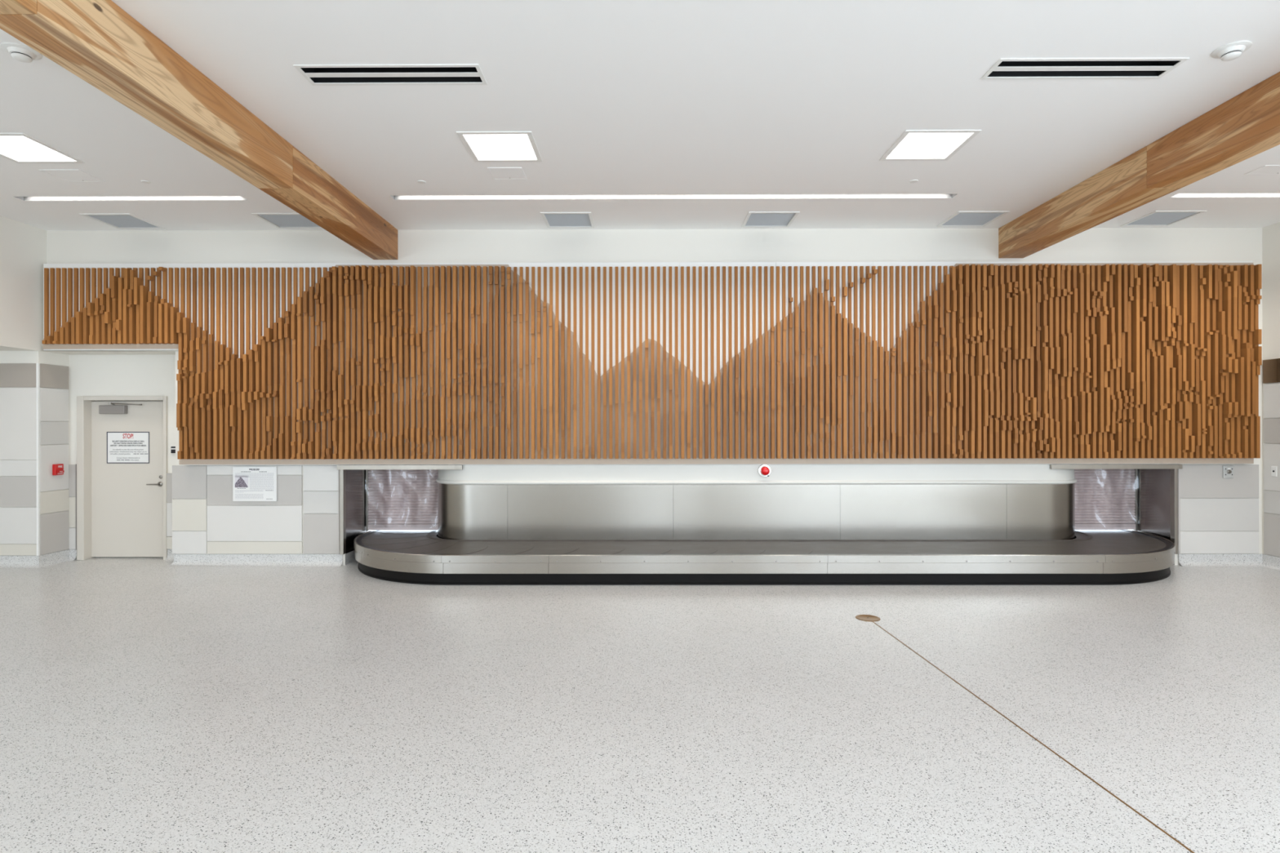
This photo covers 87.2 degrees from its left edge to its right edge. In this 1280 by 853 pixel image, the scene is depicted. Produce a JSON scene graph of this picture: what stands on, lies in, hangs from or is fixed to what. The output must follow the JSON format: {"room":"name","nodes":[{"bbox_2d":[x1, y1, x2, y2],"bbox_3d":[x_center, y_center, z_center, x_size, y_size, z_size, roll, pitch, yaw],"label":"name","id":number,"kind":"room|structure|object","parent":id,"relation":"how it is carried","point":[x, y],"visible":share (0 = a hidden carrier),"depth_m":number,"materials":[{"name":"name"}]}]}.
{"room":"airport terminal","nodes":[
{"label":"airport terminal","id":0,"kind":"room"},
{"bbox_2d":[0,215,64,354],"bbox_3d":[-9.881,-1.761,1.347,4.230,1.575,15.600,0,0,0],"label":"wall","id":1,"kind":"structure","parent":0,"point":[23,246],"depth_m":8.40,"materials":[{"name":"paint"}]},
{"bbox_2d":[386,464,448,465],"bbox_3d":[1.540,0.493,9.079,10.788,0.050,0.728,0,0,0],"label":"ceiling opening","id":2,"kind":"structure","parent":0,"point":[387,464],"depth_m":8.74,"materials":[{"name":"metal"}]},
{"bbox_2d":[0,227,1262,565],"bbox_3d":[-1.958,-0.378,8.861,20.000,4.360,0.496,0,0,0],"label":"wall","id":3,"kind":"structure","parent":0,"point":[1219,514],"depth_m":8.72,"materials":[{"name":"paint"}]},
{"bbox_2d":[35,363,39,555],"bbox_3d":[-7.748,0.424,8.650,0.024,2.479,0.026,0,0,0],"label":"trim","id":4,"kind":"structure","parent":3,"relation":"attached to","point":[37,365],"depth_m":8.64,"materials":[{"name":"white metal"}]},
{"bbox_2d":[0,549,76,568],"bbox_3d":[-9.794,1.739,8.851,4.323,0.145,0.552,0,0,0],"label":"baseboard","id":5,"kind":"structure","parent":3,"relation":"attached to","point":[68,555],"depth_m":8.65,"materials":[{"name":"stone"}]},
{"bbox_2d":[52,463,64,475],"bbox_3d":[-7.698,0.570,8.899,0.063,0.145,0.125,0,0,0],"label":"alarm pull station","id":6,"kind":"object","parent":3,"relation":"attached to","point":[57,469],"visible":1,"depth_m":8.88,"materials":[{"name":"red plastic"}]},
{"bbox_2d":[75,464,76,550],"bbox_3d":[-7.625,1.089,9.104,0.014,1.160,0.035,0,0,0],"label":"trim","id":7,"kind":"structure","parent":3,"relation":"attached to","point":[76,464],"depth_m":9.09,"materials":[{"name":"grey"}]},
{"bbox_2d":[76,395,168,559],"bbox_3d":[-7.011,0.698,9.194,1.215,2.221,0.220,0,0,0],"label":"door","id":8,"kind":"structure","parent":3,"relation":"in","point":[122,508],"depth_m":9.21,"materials":[{"name":"paint"}]},
{"bbox_2d":[106,431,149,463],"bbox_3d":[-7.016,0.289,9.210,0.586,0.432,0.005,0,0,0],"label":"notice","id":9,"kind":"object","parent":8,"relation":"attached to","point":[122,447],"visible":1,"depth_m":9.21,"materials":[{"name":"white paper"}]},
{"bbox_2d":[170,446,175,453],"bbox_3d":[-6.301,0.316,9.093,0.080,0.090,0.032,0,0,0],"label":"card reader","id":10,"kind":"object","parent":3,"relation":"attached to","point":[172,448],"visible":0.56,"depth_m":9.08,"materials":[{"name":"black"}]},
{"bbox_2d":[164,549,342,566],"bbox_3d":[-5.132,1.733,8.879,2.537,0.145,0.452,0,0,0],"label":"baseboard","id":11,"kind":"structure","parent":3,"relation":"attached to","point":[180,560],"depth_m":8.73,"materials":[{"name":"stone"}]},
{"bbox_2d":[232,466,277,501],"bbox_3d":[-4.989,0.744,8.709,0.565,0.447,0.025,0,0,0],"label":"placard","id":12,"kind":"object","parent":3,"relation":"attached to","point":[249,483],"visible":1,"depth_m":8.70,"materials":[{"name":"white paper"}]},
{"bbox_2d":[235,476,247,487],"bbox_3d":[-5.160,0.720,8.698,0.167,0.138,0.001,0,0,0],"label":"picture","id":13,"kind":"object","parent":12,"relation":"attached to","point":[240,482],"depth_m":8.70},
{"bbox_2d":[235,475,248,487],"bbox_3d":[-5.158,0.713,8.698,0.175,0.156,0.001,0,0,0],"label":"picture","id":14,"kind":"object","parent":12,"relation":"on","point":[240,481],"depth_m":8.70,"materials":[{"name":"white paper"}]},
{"bbox_2d":[337,469,339,554],"bbox_3d":[-3.906,1.077,8.726,0.015,1.155,0.035,0,0,0],"label":"trim","id":15,"kind":"structure","parent":3,"relation":"attached to","point":[338,469],"depth_m":8.71,"materials":[{"name":"silver metal"}]},
{"bbox_2d":[42,261,1262,465],"bbox_3d":[0.071,-0.806,8.588,15.474,2.589,0.262,0,0,0],"label":"mural","id":16,"kind":"object","parent":3,"relation":"attached to","point":[957,362],"visible":1,"depth_m":8.54,"materials":[{"name":"brown wood"}]},
{"bbox_2d":[757,464,771,477],"bbox_3d":[1.595,0.566,8.560,0.168,0.168,0.102,0,0,0],"label":"beacon","id":17,"kind":"object","parent":3,"relation":"attached to","point":[764,470],"visible":1,"depth_m":8.59,"materials":[{"name":"red plastic"}]},
{"bbox_2d":[1177,469,1180,554],"bbox_3d":[6.950,1.064,8.675,0.025,1.155,0.035,0,0,0],"label":"trim","id":18,"kind":"structure","parent":3,"relation":"attached to","point":[1178,470],"depth_m":8.66,"materials":[{"name":"silver metal"}]},
{"bbox_2d":[1222,466,1233,478],"bbox_3d":[7.576,0.587,8.643,0.129,0.158,0.034,0,0,0],"label":"switch plate","id":19,"kind":"object","parent":3,"relation":"attached to","point":[1228,471],"visible":1,"depth_m":8.65,"materials":[{"name":"silver metal"}]},
{"bbox_2d":[0,556,1279,852],"bbox_3d":[-1.991,1.802,1.460,20.000,0.001,15.900,0,0,0],"label":"floor","id":20,"kind":"structure","parent":0,"point":[147,705],"depth_m":4.21,"materials":[{"name":"stone"}]},
{"bbox_2d":[353,529,1176,585],"bbox_3d":[1.539,1.623,8.896,10.642,0.350,2.647,0,0,0],"label":"carousel","id":21,"kind":"object","parent":20,"relation":"on","point":[418,557],"visible":0.93,"depth_m":7.64,"materials":[{"name":"silver metal"}]},
{"bbox_2d":[437,482,1075,539],"bbox_3d":[1.539,1.099,9.013,8.570,0.712,0.800,0,0,0],"label":"panel","id":22,"kind":"object","parent":21,"relation":"on","point":[908,511],"visible":0.98,"depth_m":8.61,"materials":[{"name":"metal"}]},
{"bbox_2d":[855,614,880,622],"bbox_3d":[2.136,1.795,6.301,0.224,0.004,0.224,0,0,0],"label":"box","id":23,"kind":"object","parent":20,"relation":"on","point":[861,617],"visible":1,"depth_m":6.29,"materials":[{"name":"gold metal"}]},
{"bbox_2d":[871,621,1194,852],"bbox_3d":[2.299,1.796,3.410,0.009,0.002,5.567,0,0,-3],"label":"strip","id":24,"kind":"object","parent":20,"relation":"on","point":[1099,784],"visible":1,"depth_m":3.64,"materials":[{"name":"gold metal"}]},
{"bbox_2d":[0,0,1279,231],"bbox_3d":[0.117,-2.560,1.109,15.770,0.001,15.220,0,0,0],"label":"ceiling","id":25,"kind":"structure","parent":0,"point":[615,97],"depth_m":5.37,"materials":[{"name":"paint"}]},
{"bbox_2d":[0,42,42,62],"bbox_3d":[-4.205,-2.524,4.570,0.210,0.060,0.210,0,0,0],"label":"smoke detector","id":26,"kind":"object","parent":25,"relation":"attached to","point":[20,52],"visible":1,"depth_m":4.53,"materials":[{"name":"white plastic"}]},
{"bbox_2d":[0,133,85,163],"bbox_3d":[-5.689,-2.579,6.172,0.652,0.068,0.652,0,0,0],"label":"ceiling light","id":27,"kind":"object","parent":25,"relation":"attached to","point":[19,148],"visible":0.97,"depth_m":6.25,"materials":[{"name":"white plastic"}]},
{"bbox_2d":[0,136,73,159],"bbox_3d":[-5.689,-2.562,6.172,0.558,0.006,0.558,0,0,0],"label":"diffuser","id":28,"kind":"object","parent":27,"relation":"attached to","point":[12,148],"depth_m":6.23,"materials":[{"name":"white plastic"}]},
{"bbox_2d":[39,169,105,182],"bbox_3d":[-5.771,-2.550,6.836,0.396,0.006,0.326,0,0,0],"label":"access panel","id":29,"kind":"object","parent":25,"relation":"attached to","point":[68,175],"visible":1,"depth_m":6.83,"materials":[{"name":"paint"}]},
{"bbox_2d":[79,213,164,229],"bbox_3d":[-6.413,-2.607,8.351,0.606,0.130,0.602,0,0,0],"label":"ceiling vent","id":30,"kind":"object","parent":25,"relation":"in","point":[117,220],"visible":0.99,"depth_m":8.35,"materials":[{"name":"grey metal"}]},
{"bbox_2d":[14,195,246,200],"bbox_3d":[-5.692,-2.608,7.520,2.530,0.110,0.135,0,0,0],"label":"linear light","id":31,"kind":"object","parent":25,"relation":"attached to","point":[117,197],"visible":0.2,"depth_m":7.59,"materials":[{"name":"white plastic"}]},
{"bbox_2d":[141,180,151,183],"bbox_3d":[-5.154,-2.550,7.011,0.084,0.008,0.084,0,0,0],"label":"sprinkler cover","id":32,"kind":"object","parent":25,"relation":"attached to","point":[142,181],"visible":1,"depth_m":7.01,"materials":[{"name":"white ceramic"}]},
{"bbox_2d":[0,0,397,259],"bbox_3d":[-3.328,-2.361,3.625,0.317,0.388,10.216,0,0,0],"label":"ceiling beam","id":33,"kind":"structure","parent":25,"relation":"attached to","point":[97,42],"depth_m":4.72,"materials":[{"name":"beige wood"}]},
{"bbox_2d":[251,213,322,228],"bbox_3d":[-4.343,-2.610,8.341,0.606,0.130,0.602,0,0,0],"label":"ceiling vent","id":34,"kind":"object","parent":25,"relation":"in","point":[280,220],"visible":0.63,"depth_m":8.35,"materials":[{"name":"grey metal"}]},
{"bbox_2d":[293,64,487,85],"bbox_3d":[-1.795,-2.630,4.886,1.312,0.156,0.277,0,0,0],"label":"ceiling vent","id":35,"kind":"object","parent":25,"relation":"in","point":[316,74],"visible":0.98,"depth_m":5.00,"materials":[{"name":"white metal"}]},
{"bbox_2d":[417,180,426,183],"bbox_3d":[-2.280,-2.554,7.020,0.084,0.008,0.084,0,0,0],"label":"sprinkler cover","id":36,"kind":"object","parent":25,"relation":"attached to","point":[418,181],"visible":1,"depth_m":7.01,"materials":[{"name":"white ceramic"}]},
{"bbox_2d":[456,131,542,161],"bbox_3d":[-1.267,-2.584,6.151,0.652,0.068,0.652,0,0,0],"label":"ceiling light","id":37,"kind":"object","parent":25,"relation":"attached to","point":[482,146],"visible":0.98,"depth_m":6.14,"materials":[{"name":"white plastic"}]},
{"bbox_2d":[464,134,536,158],"bbox_3d":[-1.267,-2.567,6.151,0.558,0.006,0.558,0,0,0],"label":"diffuser","id":38,"kind":"object","parent":37,"relation":"attached to","point":[481,146],"depth_m":6.15,"materials":[{"name":"white plastic"}]},
{"bbox_2d":[487,167,527,179],"bbox_3d":[-1.338,-2.555,6.789,0.339,0.006,0.307,0,0,0],"label":"access panel","id":39,"kind":"object","parent":25,"relation":"attached to","point":[499,173],"visible":1,"depth_m":6.78,"materials":[{"name":"paint"}]},
{"bbox_2d":[540,212,595,227],"bbox_3d":[-0.885,-2.614,8.324,0.606,0.130,0.602,0,0,0],"label":"ceiling vent","id":40,"kind":"object","parent":25,"relation":"in","point":[552,220],"visible":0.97,"depth_m":8.34,"materials":[{"name":"grey metal"}]},
{"bbox_2d":[391,194,956,199],"bbox_3d":[0.367,-2.615,7.491,6.270,0.110,0.135,0,0,0],"label":"linear light","id":41,"kind":"object","parent":25,"relation":"attached to","point":[692,196],"visible":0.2,"depth_m":7.56,"materials":[{"name":"grey plastic"}]},
{"bbox_2d":[741,211,799,227],"bbox_3d":[1.603,-2.617,8.312,0.606,0.130,0.602,0,0,0],"label":"ceiling vent","id":42,"kind":"object","parent":25,"relation":"in","point":[753,219],"visible":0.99,"depth_m":8.31,"materials":[{"name":"grey metal"}]},
{"bbox_2d":[909,179,918,182],"bbox_3d":[2.861,-2.560,7.019,0.084,0.008,0.084,0,0,0],"label":"sprinkler cover","id":43,"kind":"object","parent":25,"relation":"attached to","point":[913,180],"visible":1,"depth_m":7.01,"materials":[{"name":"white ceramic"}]},
{"bbox_2d":[879,129,981,160],"bbox_3d":[2.626,-2.589,6.133,0.652,0.068,0.652,0,0,0],"label":"ceiling light","id":44,"kind":"object","parent":25,"relation":"attached to","point":[912,144],"visible":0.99,"depth_m":6.13,"materials":[{"name":"white plastic"}]},
{"bbox_2d":[887,133,971,157],"bbox_3d":[2.626,-2.572,6.133,0.558,0.006,0.558,0,0,0],"label":"diffuser","id":45,"kind":"object","parent":44,"relation":"attached to","point":[911,144],"depth_m":6.13,"materials":[{"name":"white plastic"}]},
{"bbox_2d":[936,210,1009,226],"bbox_3d":[4.096,-2.620,8.301,0.606,0.130,0.602,0,0,0],"label":"ceiling vent","id":46,"kind":"object","parent":25,"relation":"in","point":[960,219],"visible":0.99,"depth_m":8.31,"materials":[{"name":"grey metal"}]},
{"bbox_2d":[980,57,1189,79],"bbox_3d":[3.165,-2.636,4.812,1.312,0.156,0.277,0,0,0],"label":"ceiling vent","id":47,"kind":"object","parent":25,"relation":"in","point":[1005,68],"visible":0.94,"depth_m":4.92,"materials":[{"name":"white metal"}]},
{"bbox_2d":[998,71,1279,257],"bbox_3d":[4.773,-2.371,3.587,0.318,0.388,10.216,0,0,0],"label":"ceiling beam","id":48,"kind":"structure","parent":25,"relation":"attached to","point":[1246,126],"depth_m":6.03,"materials":[{"name":"brown wood"}]},
{"bbox_2d":[1120,210,1206,226],"bbox_3d":[6.436,-2.623,8.289,0.606,0.130,0.602,0,0,0],"label":"ceiling vent","id":49,"kind":"object","parent":25,"relation":"in","point":[1157,218],"visible":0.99,"depth_m":8.30,"materials":[{"name":"grey metal"}]},
{"bbox_2d":[1169,192,1279,197],"bbox_3d":[6.957,-2.623,7.459,2.050,0.110,0.135,0,0,0],"label":"linear light","id":50,"kind":"object","parent":25,"relation":"attached to","point":[1267,194],"visible":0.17,"depth_m":7.53,"materials":[{"name":"white plastic"}]},
{"bbox_2d":[1211,40,1252,61],"bbox_3d":[4.020,-2.534,4.568,0.210,0.060,0.210,0,0,0],"label":"smoke detector","id":51,"kind":"object","parent":25,"relation":"attached to","point":[1233,51],"visible":1,"depth_m":4.53,"materials":[{"name":"white plastic"}]},
{"bbox_2d":[1244,164,1279,174],"bbox_3d":[6.453,-2.565,6.716,0.621,0.006,0.236,0,0,0],"label":"ceiling light","id":52,"kind":"object","parent":25,"relation":"attached to","point":[1267,169],"visible":1,"depth_m":6.74,"materials":[{"name":"paint"}]},
{"bbox_2d":[435,464,1076,484],"bbox_3d":[1.539,0.617,8.991,8.618,0.258,0.804,0,0,0],"label":"wall","id":53,"kind":"structure","parent":0,"point":[470,474],"depth_m":8.61,"materials":[{"name":"white paint"}]},
{"bbox_2d":[345,469,1174,564],"bbox_3d":[1.541,1.143,9.083,10.808,1.310,0.700,0,0,0],"label":"panels","id":54,"kind":"structure","parent":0,"point":[1153,485],"depth_m":9.02,"materials":[{"name":"metal"}]},
{"bbox_2d":[345,550,356,564],"bbox_3d":[-3.824,1.732,9.068,0.019,0.145,0.660,0,0,0],"label":"baseboard opening","id":55,"kind":"structure","parent":54,"relation":"attached to","point":[349,557],"depth_m":8.88,"materials":[{"name":"metal"}]},
{"bbox_2d":[337,465,462,554],"bbox_3d":[-3.078,1.074,8.677,1.606,1.158,0.155,0,0,0],"label":"trim","id":56,"kind":"structure","parent":54,"relation":"attached to","point":[342,468],"depth_m":8.68,"materials":[{"name":"metal"}]},
{"bbox_2d":[365,469,438,531],"bbox_3d":[-3.286,0.979,9.401,1.076,0.960,0.050,0,0,0],"label":"roller shutter","id":57,"kind":"object","parent":54,"relation":"attached to","point":[396,499],"visible":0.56,"depth_m":9.39,"materials":[{"name":"white metal"}]},
{"bbox_2d":[1074,469,1137,530],"bbox_3d":[6.369,0.967,9.355,1.078,0.960,0.050,0,0,0],"label":"roller shutter","id":58,"kind":"object","parent":54,"relation":"attached to","point":[1101,495],"visible":0.56,"depth_m":9.35,"materials":[{"name":"white metal"}]},
{"bbox_2d":[1050,464,1182,554],"bbox_3d":[6.074,1.063,8.634,1.662,1.158,0.155,0,0,0],"label":"trim","id":59,"kind":"structure","parent":54,"relation":"attached to","point":[1173,468],"depth_m":8.56,"materials":[{"name":"metal"}]},
{"bbox_2d":[436,523,1133,539],"bbox_3d":[1.542,1.093,9.453,11.348,1.410,0.080,0,0,0],"label":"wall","id":60,"kind":"structure","parent":0,"point":[1075,537],"depth_m":9.39,"materials":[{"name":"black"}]},
{"bbox_2d":[1262,222,1279,557],"bbox_3d":[7.997,-0.390,1.412,0.026,4.360,15.900,0,0,0],"label":"wall","id":61,"kind":"structure","parent":0,"point":[1270,233],"depth_m":8.55,"materials":[{"name":"paint"}]},
{"bbox_2d":[1178,553,1279,570],"bbox_3d":[7.487,1.718,6.324,1.090,0.145,4.720,0,0,0],"label":"baseboard","id":62,"kind":"structure","parent":61,"relation":"attached to","point":[1184,559],"depth_m":8.67,"materials":[{"name":"stone"}]},
{"bbox_2d":[1271,466,1276,476],"bbox_3d":[8.017,0.566,8.499,0.015,0.131,0.075,0,0,0],"label":"wall jack plate","id":63,"kind":"object","parent":61,"relation":"attached to","point":[1273,468],"visible":1,"depth_m":8.50,"materials":[{"name":"white plastic"}]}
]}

